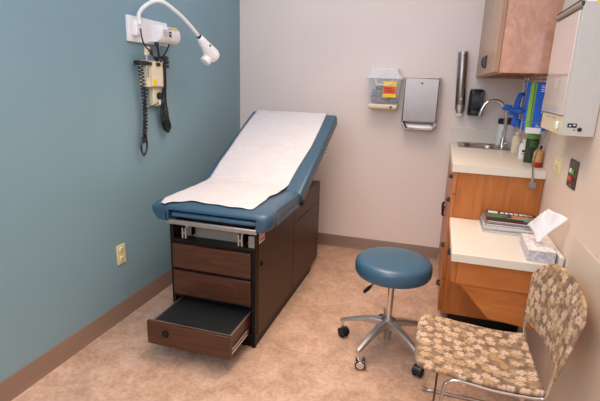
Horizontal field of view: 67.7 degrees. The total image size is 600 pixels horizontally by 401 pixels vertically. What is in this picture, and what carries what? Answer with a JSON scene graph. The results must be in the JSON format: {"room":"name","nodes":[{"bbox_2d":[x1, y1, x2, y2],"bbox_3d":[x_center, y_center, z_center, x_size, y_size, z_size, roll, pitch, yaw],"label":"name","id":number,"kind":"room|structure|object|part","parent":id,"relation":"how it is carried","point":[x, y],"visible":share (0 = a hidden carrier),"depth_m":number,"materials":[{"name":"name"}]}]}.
{"room":"examination room","nodes":[
{"label":"examination room","id":0,"kind":"room"},
{"bbox_2d":[0,0,239,382],"bbox_3d":[-1.183,-0.380,1.833,0.100,2.420,4.450,6,15,16],"label":"wall","id":1,"kind":"structure","parent":0,"point":[77,184],"depth_m":2.21,"materials":[{"name":"teal paint"}]},
{"bbox_2d":[0,268,171,400],"bbox_3d":[-1.179,0.759,2.065,0.016,0.100,4.349,6,15,16],"label":"baseboard","id":2,"kind":"structure","parent":1,"relation":"attached to","point":[23,379],"depth_m":2.25,"materials":[{"name":"beige plastic"}]},
{"bbox_2d":[116,243,125,265],"bbox_3d":[-1.002,0.302,2.511,0.010,0.114,0.068,6,15,16],"label":"wall outlet","id":3,"kind":"object","parent":1,"relation":"attached to","point":[120,249],"visible":1,"depth_m":2.50,"materials":[{"name":"beige plastic"}]},
{"bbox_2d":[133,46,170,155],"bbox_3d":[-0.847,-0.575,2.606,0.071,0.604,0.302,6,15,16],"label":"otoscope set","id":4,"kind":"object","parent":1,"relation":"attached to","point":[152,73],"visible":0.99,"depth_m":2.56,"materials":[{"name":"beige plastic"}]},
{"bbox_3d":[-0.880,-0.536,2.512,0.034,0.430,0.057,6,15,16],"label":"coil cord","id":5,"kind":"part","parent":4,"relation":"part of","materials":[{"name":"black plastic"}]},
{"bbox_3d":[-0.883,-0.487,2.543,0.024,0.320,0.073,6,15,16],"label":"coil cord","id":6,"kind":"part","parent":4,"relation":"part of","materials":[{"name":"black plastic"}]},
{"bbox_2d":[149,87,161,105],"bbox_3d":[-0.851,-0.616,2.647,0.033,0.108,0.100,6,15,16],"label":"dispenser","id":7,"kind":"object","parent":4,"relation":"on","point":[155,93],"depth_m":2.61,"materials":[{"name":"beige plastic"}]},
{"bbox_3d":[-0.827,-0.617,2.638,0.018,0.044,0.044,6,15,16],"label":"knob","id":8,"kind":"part","parent":4,"relation":"part of","materials":[{"name":"black plastic"}]},
{"bbox_2d":[125,0,219,65],"bbox_3d":[-0.749,-0.967,2.607,0.209,0.331,0.609,12,18,35],"label":"light","id":9,"kind":"object","parent":1,"relation":"attached to","point":[138,29],"visible":1,"depth_m":2.50,"materials":[{"name":"white plastic"}]},
{"bbox_3d":[-0.718,-1.021,2.498,0.056,0.167,0.404,14,19,38],"label":"gooseneck arm","id":10,"kind":"part","parent":9,"relation":"part of","materials":[{"name":"white plastic"}]},
{"bbox_2d":[12,244,533,400],"bbox_3d":[-0.138,0.932,1.832,2.371,0.050,4.450,6,15,16],"label":"floor","id":11,"kind":"structure","parent":0,"point":[302,355],"depth_m":2.21,"materials":[{"name":"plastic"}]},
{"bbox_2d":[147,111,336,360],"bbox_3d":[-0.285,0.072,2.773,0.688,1.123,1.635,6,15,16],"label":"exam table","id":12,"kind":"object","parent":11,"relation":"on","point":[235,270],"visible":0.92,"depth_m":2.30,"materials":[{"name":"brown wood"}]},
{"bbox_3d":[-0.651,0.645,2.156,0.038,0.038,0.006,6,15,16],"label":"knob","id":13,"kind":"part","parent":12,"relation":"part of","materials":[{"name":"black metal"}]},
{"bbox_2d":[181,226,194,238],"bbox_3d":[-0.572,0.142,2.288,0.026,0.080,0.090,6,15,16],"label":"bracket","id":14,"kind":"object","parent":12,"relation":"attached to","point":[188,232],"depth_m":2.27,"materials":[{"name":"silver metal"}]},
{"bbox_3d":[-0.533,0.662,2.137,0.444,0.120,0.020,6,15,16],"label":"step drawer","id":15,"kind":"part","parent":12,"relation":"part of","materials":[{"name":"brown wood"}]},
{"bbox_3d":[-0.451,0.303,2.280,0.438,0.132,0.022,6,15,16],"label":"drawer","id":16,"kind":"part","parent":12,"relation":"part of","materials":[{"name":"brown wood"}]},
{"bbox_3d":[-0.456,0.449,2.318,0.438,0.136,0.022,6,15,16],"label":"drawer","id":17,"kind":"part","parent":12,"relation":"part of","materials":[{"name":"brown wood"}]},
{"bbox_3d":[-0.416,0.165,2.298,0.380,0.078,0.006,6,15,16],"label":"recess panel","id":18,"kind":"part","parent":12,"relation":"part of","materials":[{"name":"grey paint"}]},
{"bbox_2d":[152,190,300,233],"bbox_3d":[-0.365,0.017,2.425,0.643,0.092,0.588,6,15,16],"label":"seat cushion","id":19,"kind":"object","parent":12,"relation":"on","point":[264,217],"depth_m":2.19,"materials":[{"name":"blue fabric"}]},
{"bbox_2d":[161,110,326,208],"bbox_3d":[-0.279,-0.318,2.761,0.562,0.387,1.448,6,15,16],"label":"paper","id":20,"kind":"object","parent":12,"relation":"on","point":[263,159],"visible":1,"depth_m":2.88,"materials":[{"name":"white paper"}]},
{"bbox_2d":[238,233,249,246],"bbox_3d":[-0.277,0.175,2.203,0.026,0.080,0.090,6,15,16],"label":"bracket","id":21,"kind":"object","parent":12,"relation":"attached to","point":[243,239],"depth_m":2.18,"materials":[{"name":"silver metal"}]},
{"bbox_3d":[-0.234,0.202,2.195,0.032,0.060,0.024,6,15,16],"label":"latch plate","id":22,"kind":"part","parent":12,"relation":"part of","materials":[{"name":"grey paint"}]},
{"bbox_2d":[202,111,336,199],"bbox_3d":[-0.174,-0.333,3.040,0.667,0.470,0.886,6,15,16],"label":"cushion","id":23,"kind":"object","parent":12,"relation":"on","point":[302,182],"depth_m":2.89,"materials":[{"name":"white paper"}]},
{"bbox_3d":[-0.037,0.283,2.820,0.003,0.588,1.192,6,15,16],"label":"panel","id":24,"kind":"part","parent":12,"relation":"part of","materials":[{"name":"brown wood"}]},
{"bbox_2d":[337,247,432,377],"bbox_3d":[0.465,0.530,2.324,0.538,0.512,0.522,6,15,16],"label":"stool","id":25,"kind":"object","parent":11,"relation":"on","point":[392,268],"visible":0.94,"depth_m":2.20,"materials":[{"name":"blue leather"}]},
{"bbox_3d":[0.334,0.638,2.402,0.242,0.086,0.048,9,16,25],"label":"leg","id":26,"kind":"part","parent":25,"relation":"part of","materials":[{"name":"metal"}]},
{"bbox_3d":[0.362,0.680,2.245,0.048,0.086,0.242,16,20,42],"label":"leg","id":27,"kind":"part","parent":25,"relation":"part of","materials":[{"name":"metal"}]},
{"bbox_3d":[0.471,0.330,2.257,0.384,0.090,0.384,6,15,16],"label":"seat","id":28,"kind":"part","parent":25,"relation":"part of","materials":[{"name":"blue leather"}]},
{"bbox_3d":[0.526,0.691,2.223,0.048,0.086,0.242,-6,17,-27],"label":"leg","id":29,"kind":"part","parent":25,"relation":"part of","materials":[{"name":"metal"}]},
{"bbox_3d":[0.600,0.655,2.368,0.242,0.086,0.048,-1,15,-10],"label":"leg","id":30,"kind":"part","parent":25,"relation":"part of","materials":[{"name":"metal"}]},
{"bbox_2d":[436,157,543,331],"bbox_3d":[1.160,0.184,2.935,0.455,0.915,1.083,6,15,16],"label":"base cabinet","id":31,"kind":"object","parent":11,"relation":"on","point":[467,195],"visible":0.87,"depth_m":2.40,"materials":[{"name":"brown wood"}]},
{"bbox_3d":[0.884,0.479,2.801,0.018,0.195,0.533,6,15,16],"label":"drawer","id":32,"kind":"part","parent":31,"relation":"part of","materials":[{"name":"brown wood"}]},
{"bbox_3d":[1.092,0.081,3.366,0.018,0.690,0.271,6,15,16],"label":"door","id":33,"kind":"part","parent":31,"relation":"part of","materials":[{"name":"brown wood"}]},
{"bbox_3d":[1.011,0.145,3.113,0.018,0.690,0.268,6,15,16],"label":"door","id":34,"kind":"part","parent":31,"relation":"part of","materials":[{"name":"brown wood"}]},
{"bbox_3d":[0.892,0.225,2.734,0.018,0.320,0.533,6,15,16],"label":"drawer","id":35,"kind":"part","parent":31,"relation":"part of","materials":[{"name":"brown wood"}]},
{"bbox_3d":[0.900,-0.014,2.671,0.018,0.165,0.533,6,15,16],"label":"drawer","id":36,"kind":"part","parent":31,"relation":"part of","materials":[{"name":"brown wood"}]},
{"bbox_3d":[0.904,-0.155,2.634,0.018,0.117,0.533,6,15,16],"label":"drawer","id":37,"kind":"part","parent":31,"relation":"part of","materials":[{"name":"brown wood"}]},
{"bbox_2d":[449,127,546,178],"bbox_3d":[1.181,-0.328,2.791,0.445,0.145,1.102,6,15,16],"label":"countertop","id":38,"kind":"structure","parent":31,"relation":"on","point":[463,159],"depth_m":2.57,"materials":[{"name":"beige laminate"}]},
{"bbox_2d":[457,142,510,149],"bbox_3d":[1.278,-0.318,3.151,0.330,0.142,0.305,6,15,16],"label":"sink","id":39,"kind":"object","parent":38,"relation":"in","point":[460,144],"visible":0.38,"depth_m":3.22,"materials":[{"name":"silver metal"}]},
{"bbox_2d":[478,99,509,146],"bbox_3d":[1.327,-0.529,3.051,0.218,0.322,0.102,6,15,16],"label":"faucet","id":40,"kind":"object","parent":38,"relation":"on","point":[502,143],"visible":0.94,"depth_m":3.05,"materials":[{"name":"silver metal"}]},
{"bbox_2d":[495,118,516,146],"bbox_3d":[1.457,-0.484,3.154,0.130,0.198,0.130,6,15,16],"label":"bottle","id":41,"kind":"object","parent":38,"relation":"on","point":[510,132],"visible":0.48,"depth_m":3.11,"materials":[{"name":"white plastic"}]},
{"bbox_3d":[1.459,-0.558,3.134,0.130,0.044,0.130,6,15,16],"label":"lid","id":42,"kind":"part","parent":41,"relation":"part of","materials":[{"name":"black plastic"}]},
{"bbox_2d":[510,130,521,153],"bbox_3d":[1.367,-0.375,2.819,0.056,0.152,0.056,6,15,16],"label":"lotion bottle","id":43,"kind":"object","parent":38,"relation":"on","point":[517,139],"visible":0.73,"depth_m":2.80,"materials":[{"name":"beige plastic"}]},
{"bbox_2d":[518,139,525,158],"bbox_3d":[1.301,-0.299,2.599,0.052,0.114,0.054,6,15,16],"label":"bottle","id":44,"kind":"object","parent":38,"relation":"on","point":[522,145],"visible":0.7,"depth_m":2.59,"materials":[{"name":"white plastic"}]},
{"bbox_2d":[523,133,539,162],"bbox_3d":[1.279,-0.289,2.469,0.066,0.158,0.049,6,15,16],"label":"bottle","id":45,"kind":"object","parent":38,"relation":"on","point":[532,140],"visible":0.85,"depth_m":2.45,"materials":[{"name":"green plastic"}]},
{"bbox_2d":[531,145,543,167],"bbox_3d":[1.243,-0.231,2.333,0.048,0.114,0.048,6,15,16],"label":"soap bottle","id":46,"kind":"object","parent":38,"relation":"on","point":[539,158],"visible":0.76,"depth_m":2.32,"materials":[{"name":"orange plastic"}]},
{"bbox_2d":[414,264,587,400],"bbox_3d":[0.674,0.591,1.653,0.485,0.749,0.560,6,15,16],"label":"chair","id":47,"kind":"object","parent":11,"relation":"on","point":[556,308],"visible":1,"depth_m":1.58,"materials":[{"name":"fabric"}]},
{"bbox_3d":[0.567,0.718,1.849,0.010,0.389,0.168,7,16,18],"label":"brace rod","id":48,"kind":"part","parent":47,"relation":"part of","materials":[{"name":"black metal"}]},
{"bbox_3d":[0.737,0.629,1.888,0.393,0.561,0.104,6,15,16],"label":"frame","id":49,"kind":"part","parent":47,"relation":"part of","materials":[{"name":"silver metal"}]},
{"bbox_3d":[0.643,0.559,1.661,0.414,0.046,0.398,6,15,16],"label":"seat","id":50,"kind":"part","parent":47,"relation":"part of","materials":[{"name":"fabric"}]},
{"bbox_3d":[0.604,0.736,1.465,0.395,0.560,0.104,6,15,16],"label":"frame","id":51,"kind":"part","parent":47,"relation":"part of","materials":[{"name":"silver metal"}]},
{"bbox_3d":[0.878,0.377,1.553,0.078,0.271,0.485,5,15,13],"label":"backrest","id":52,"kind":"part","parent":47,"relation":"part of","materials":[{"name":"fabric"}]},
{"bbox_2d":[240,0,523,259],"bbox_3d":[0.543,-0.772,3.532,2.171,2.420,0.100,6,15,16],"label":"wall","id":53,"kind":"structure","parent":0,"point":[380,179],"depth_m":3.51,"materials":[{"name":"beige paint"}]},
{"bbox_2d":[318,232,438,259],"bbox_3d":[0.289,0.341,3.832,1.718,0.100,0.016,6,15,16],"label":"baseboard","id":54,"kind":"structure","parent":53,"relation":"attached to","point":[323,238],"depth_m":3.75,"materials":[{"name":"beige plastic"}]},
{"bbox_2d":[367,68,404,109],"bbox_3d":[0.635,-0.834,3.348,0.267,0.296,0.157,6,15,16],"label":"sharps container","id":55,"kind":"object","parent":53,"relation":"attached to","point":[389,88],"visible":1,"depth_m":3.28,"materials":[{"name":"white plastic"}]},
{"bbox_2d":[368,103,398,109],"bbox_3d":[0.632,-0.713,3.394,0.218,0.038,0.131,6,15,16],"label":"tray","id":56,"kind":"object","parent":55,"relation":"on","point":[372,105],"depth_m":3.34,"materials":[{"name":"beige plastic"}]},
{"bbox_2d":[370,85,397,102],"bbox_3d":[0.635,-0.807,3.370,0.213,0.132,0.127,6,15,16],"label":"syringe","id":57,"kind":"object","parent":55,"relation":"in","point":[376,96],"visible":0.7,"depth_m":3.35,"materials":[{"name":"grey"}]},
{"bbox_3d":[0.640,-0.942,3.326,0.267,0.076,0.137,6,15,16],"label":"flap lid","id":58,"kind":"part","parent":55,"relation":"part of","materials":[{"name":"white plastic"}]},
{"bbox_2d":[401,77,440,130],"bbox_3d":[0.893,-0.718,3.313,0.256,0.378,0.123,6,15,16],"label":"dispenser","id":59,"kind":"object","parent":53,"relation":"attached to","point":[420,103],"visible":0.99,"depth_m":3.26,"materials":[{"name":"silver metal"}]},
{"bbox_2d":[405,122,433,128],"bbox_3d":[0.888,-0.555,3.329,0.217,0.040,0.042,6,15,16],"label":"paper towel","id":60,"kind":"object","parent":59,"relation":"in","point":[409,125],"visible":1,"depth_m":3.32,"materials":[{"name":"white paper"}]},
{"bbox_2d":[455,51,468,112],"bbox_3d":[1.158,-0.847,3.216,0.090,0.428,0.086,6,15,16],"label":"dispenser","id":61,"kind":"object","parent":53,"relation":"attached to","point":[462,63],"visible":1,"depth_m":3.18,"materials":[{"name":"silver metal"}]},
{"bbox_2d":[450,127,496,143],"bbox_3d":[1.341,-0.474,3.287,0.445,0.105,0.020,6,15,16],"label":"backsplash","id":62,"kind":"structure","parent":53,"relation":"attached to","point":[458,134],"depth_m":3.29,"materials":[{"name":"beige laminate"}]},
{"bbox_2d":[463,87,485,120],"bbox_3d":[1.254,-0.692,3.209,0.125,0.235,0.115,6,15,16],"label":"soap dispenser","id":63,"kind":"object","parent":53,"relation":"attached to","point":[474,101],"visible":0.83,"depth_m":3.18,"materials":[{"name":"black plastic"}]},
{"bbox_2d":[517,77,599,396],"bbox_3d":[0.985,-0.144,1.201,0.100,2.420,4.450,6,15,16],"label":"wall","id":64,"kind":"structure","parent":0,"point":[580,206],"depth_m":1.81,"materials":[{"name":"beige paint"}]},
{"bbox_2d":[447,217,564,330],"bbox_3d":[0.925,0.316,2.149,0.435,0.361,0.570,6,15,16],"label":"desk","id":65,"kind":"object","parent":64,"relation":"attached to","point":[493,269],"visible":0.79,"depth_m":1.94,"materials":[{"name":"beige laminate"}]},
{"bbox_3d":[0.752,0.249,2.198,0.018,0.105,0.518,6,15,16],"label":"drawer","id":66,"kind":"part","parent":65,"relation":"part of","materials":[{"name":"brown wood"}]},
{"bbox_3d":[0.881,0.464,1.952,0.380,0.172,0.018,6,15,16],"label":"support panel","id":67,"kind":"part","parent":65,"relation":"part of","materials":[{"name":"brown wood"}]},
{"bbox_2d":[479,220,520,235],"bbox_3d":[1.042,0.138,2.253,0.250,0.012,0.196,6,15,16],"label":"magazine","id":68,"kind":"object","parent":65,"relation":"on","point":[482,229],"visible":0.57,"depth_m":2.18,"materials":[{"name":"paper"}]},
{"bbox_2d":[479,216,533,233],"bbox_3d":[1.046,0.126,2.254,0.254,0.011,0.201,6,15,16],"label":"magazine","id":69,"kind":"object","parent":68,"relation":"on","point":[479,216],"visible":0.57,"depth_m":2.18,"materials":[{"name":"paper"}]},
{"bbox_2d":[481,216,533,232],"bbox_3d":[1.047,0.117,2.241,0.253,0.011,0.200,6,15,16],"label":"magazine","id":70,"kind":"object","parent":69,"relation":"on","point":[484,225],"visible":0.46,"depth_m":2.16,"materials":[{"name":"paper"}]},
{"bbox_2d":[481,213,531,229],"bbox_3d":[1.051,0.105,2.242,0.256,0.010,0.203,6,15,16],"label":"magazine","id":71,"kind":"object","parent":70,"relation":"on","point":[482,214],"visible":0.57,"depth_m":2.17,"materials":[{"name":"paper"}]},
{"bbox_2d":[484,211,529,227],"bbox_3d":[1.056,0.095,2.244,0.240,0.008,0.201,6,15,16],"label":"magazine","id":72,"kind":"object","parent":71,"relation":"on","point":[484,211],"visible":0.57,"depth_m":2.17,"materials":[{"name":"paper"}]},
{"bbox_2d":[486,210,535,226],"bbox_3d":[1.056,0.089,2.231,0.236,0.009,0.196,7,16,19],"label":"magazine","id":73,"kind":"object","parent":72,"relation":"on","point":[491,216],"visible":0.95,"depth_m":2.22,"materials":[{"name":"paper"}]},
{"bbox_2d":[520,233,555,263],"bbox_3d":[1.022,0.204,1.931,0.111,0.048,0.233,6,15,16],"label":"tissue box","id":74,"kind":"object","parent":65,"relation":"on","point":[543,251],"visible":0.92,"depth_m":1.85,"materials":[{"name":"grey cardboard"}]},
{"bbox_2d":[527,209,567,242],"bbox_3d":[1.034,0.114,1.870,0.035,0.156,0.155,-9,18,-36],"label":"tissue","id":75,"kind":"object","parent":74,"relation":"in","point":[547,221],"visible":1,"depth_m":1.88,"materials":[{"name":"white paper"}]},
{"bbox_2d":[476,0,564,78],"bbox_3d":[1.234,-1.100,2.505,0.345,0.780,1.236,6,15,16],"label":"upper cabinet","id":76,"kind":"object","parent":64,"relation":"attached to","point":[517,36],"visible":0.88,"depth_m":2.02,"materials":[{"name":"brown wood"}]},
{"bbox_3d":[1.039,-0.784,2.528,0.026,0.072,0.016,6,15,16],"label":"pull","id":77,"kind":"part","parent":76,"relation":"part of","materials":[{"name":"black plastic"}]},
{"bbox_3d":[1.194,-1.187,2.829,0.020,0.774,0.614,6,15,16],"label":"door","id":78,"kind":"part","parent":76,"relation":"part of","materials":[{"name":"brown wood"}]},
{"bbox_3d":[1.012,-1.042,2.257,0.020,0.774,0.613,6,15,16],"label":"door","id":79,"kind":"part","parent":76,"relation":"part of","materials":[{"name":"brown wood"}]},
{"bbox_2d":[517,76,547,133],"bbox_3d":[1.202,-0.482,2.258,0.144,0.280,0.113,6,15,16],"label":"rack","id":80,"kind":"object","parent":64,"relation":"attached to","point":[528,129],"visible":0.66,"depth_m":2.24,"materials":[{"name":"blue plastic"},{"name":"green plastic"}]},
{"bbox_2d":[519,82,545,131],"bbox_3d":[1.194,-0.476,2.265,0.110,0.237,0.091,6,15,16],"label":"carton","id":81,"kind":"object","parent":80,"relation":"in","point":[536,114],"visible":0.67,"depth_m":2.23,"materials":[{"name":"blue cardboard"}]},
{"bbox_2d":[502,104,524,114],"bbox_3d":[1.084,-0.461,2.273,0.112,0.053,0.068,6,15,16],"label":"glove","id":82,"kind":"object","parent":81,"relation":"in","point":[518,110],"visible":0.99,"depth_m":2.26,"materials":[{"name":"blue rubber"}]},
{"bbox_2d":[510,92,524,126],"bbox_3d":[1.127,-0.469,2.320,0.046,0.178,0.058,6,15,16],"label":"glove","id":83,"kind":"object","parent":81,"relation":"hanging from","point":[515,121],"visible":0.91,"depth_m":2.31,"materials":[{"name":"blue rubber"}]},
{"bbox_3d":[1.169,-0.351,2.245,0.070,0.030,0.008,6,15,16],"label":"bracket plate","id":84,"kind":"part","parent":80,"relation":"part of","materials":[{"name":"white plastic"}]},
{"bbox_2d":[553,156,562,174],"bbox_3d":[1.174,-0.161,2.043,0.010,0.070,0.118,6,15,16],"label":"wall outlet","id":85,"kind":"object","parent":64,"relation":"attached to","point":[557,166],"visible":1,"depth_m":2.02,"materials":[{"name":"beige plastic"}]},
{"bbox_2d":[541,0,599,136],"bbox_3d":[1.067,-0.572,1.720,0.119,0.612,0.370,6,15,16],"label":"upper cabinet","id":86,"kind":"object","parent":64,"relation":"attached to","point":[571,102],"visible":1,"depth_m":1.61,"materials":[{"name":"grey plastic"}]},
{"bbox_2d":[528,129,546,189],"bbox_3d":[1.119,-0.190,2.109,0.032,0.330,0.224,9,16,25],"label":"cable","id":87,"kind":"object","parent":86,"relation":"hanging from","point":[532,184],"visible":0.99,"depth_m":2.20,"materials":[{"name":"plastic"}]},
{"bbox_3d":[1.022,-0.528,1.756,0.011,0.362,0.351,6,15,16],"label":"lid","id":88,"kind":"part","parent":86,"relation":"part of","materials":[{"name":"plastic"}]},
{"bbox_2d":[544,235,599,400],"bbox_3d":[0.644,0.836,0.586,0.005,0.818,2.650,6,15,16],"label":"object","id":89,"kind":"structure","parent":64,"relation":"attached to","point":[579,378],"depth_m":1.50,"materials":[{"name":"paint"}]},
{"bbox_2d":[566,158,579,189],"bbox_3d":[1.099,-0.107,1.808,0.012,0.112,0.115,6,15,16],"label":"switch plate","id":90,"kind":"object","parent":64,"relation":"attached to","point":[574,165],"visible":1,"depth_m":1.79,"materials":[{"name":"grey metal"}]}
]}

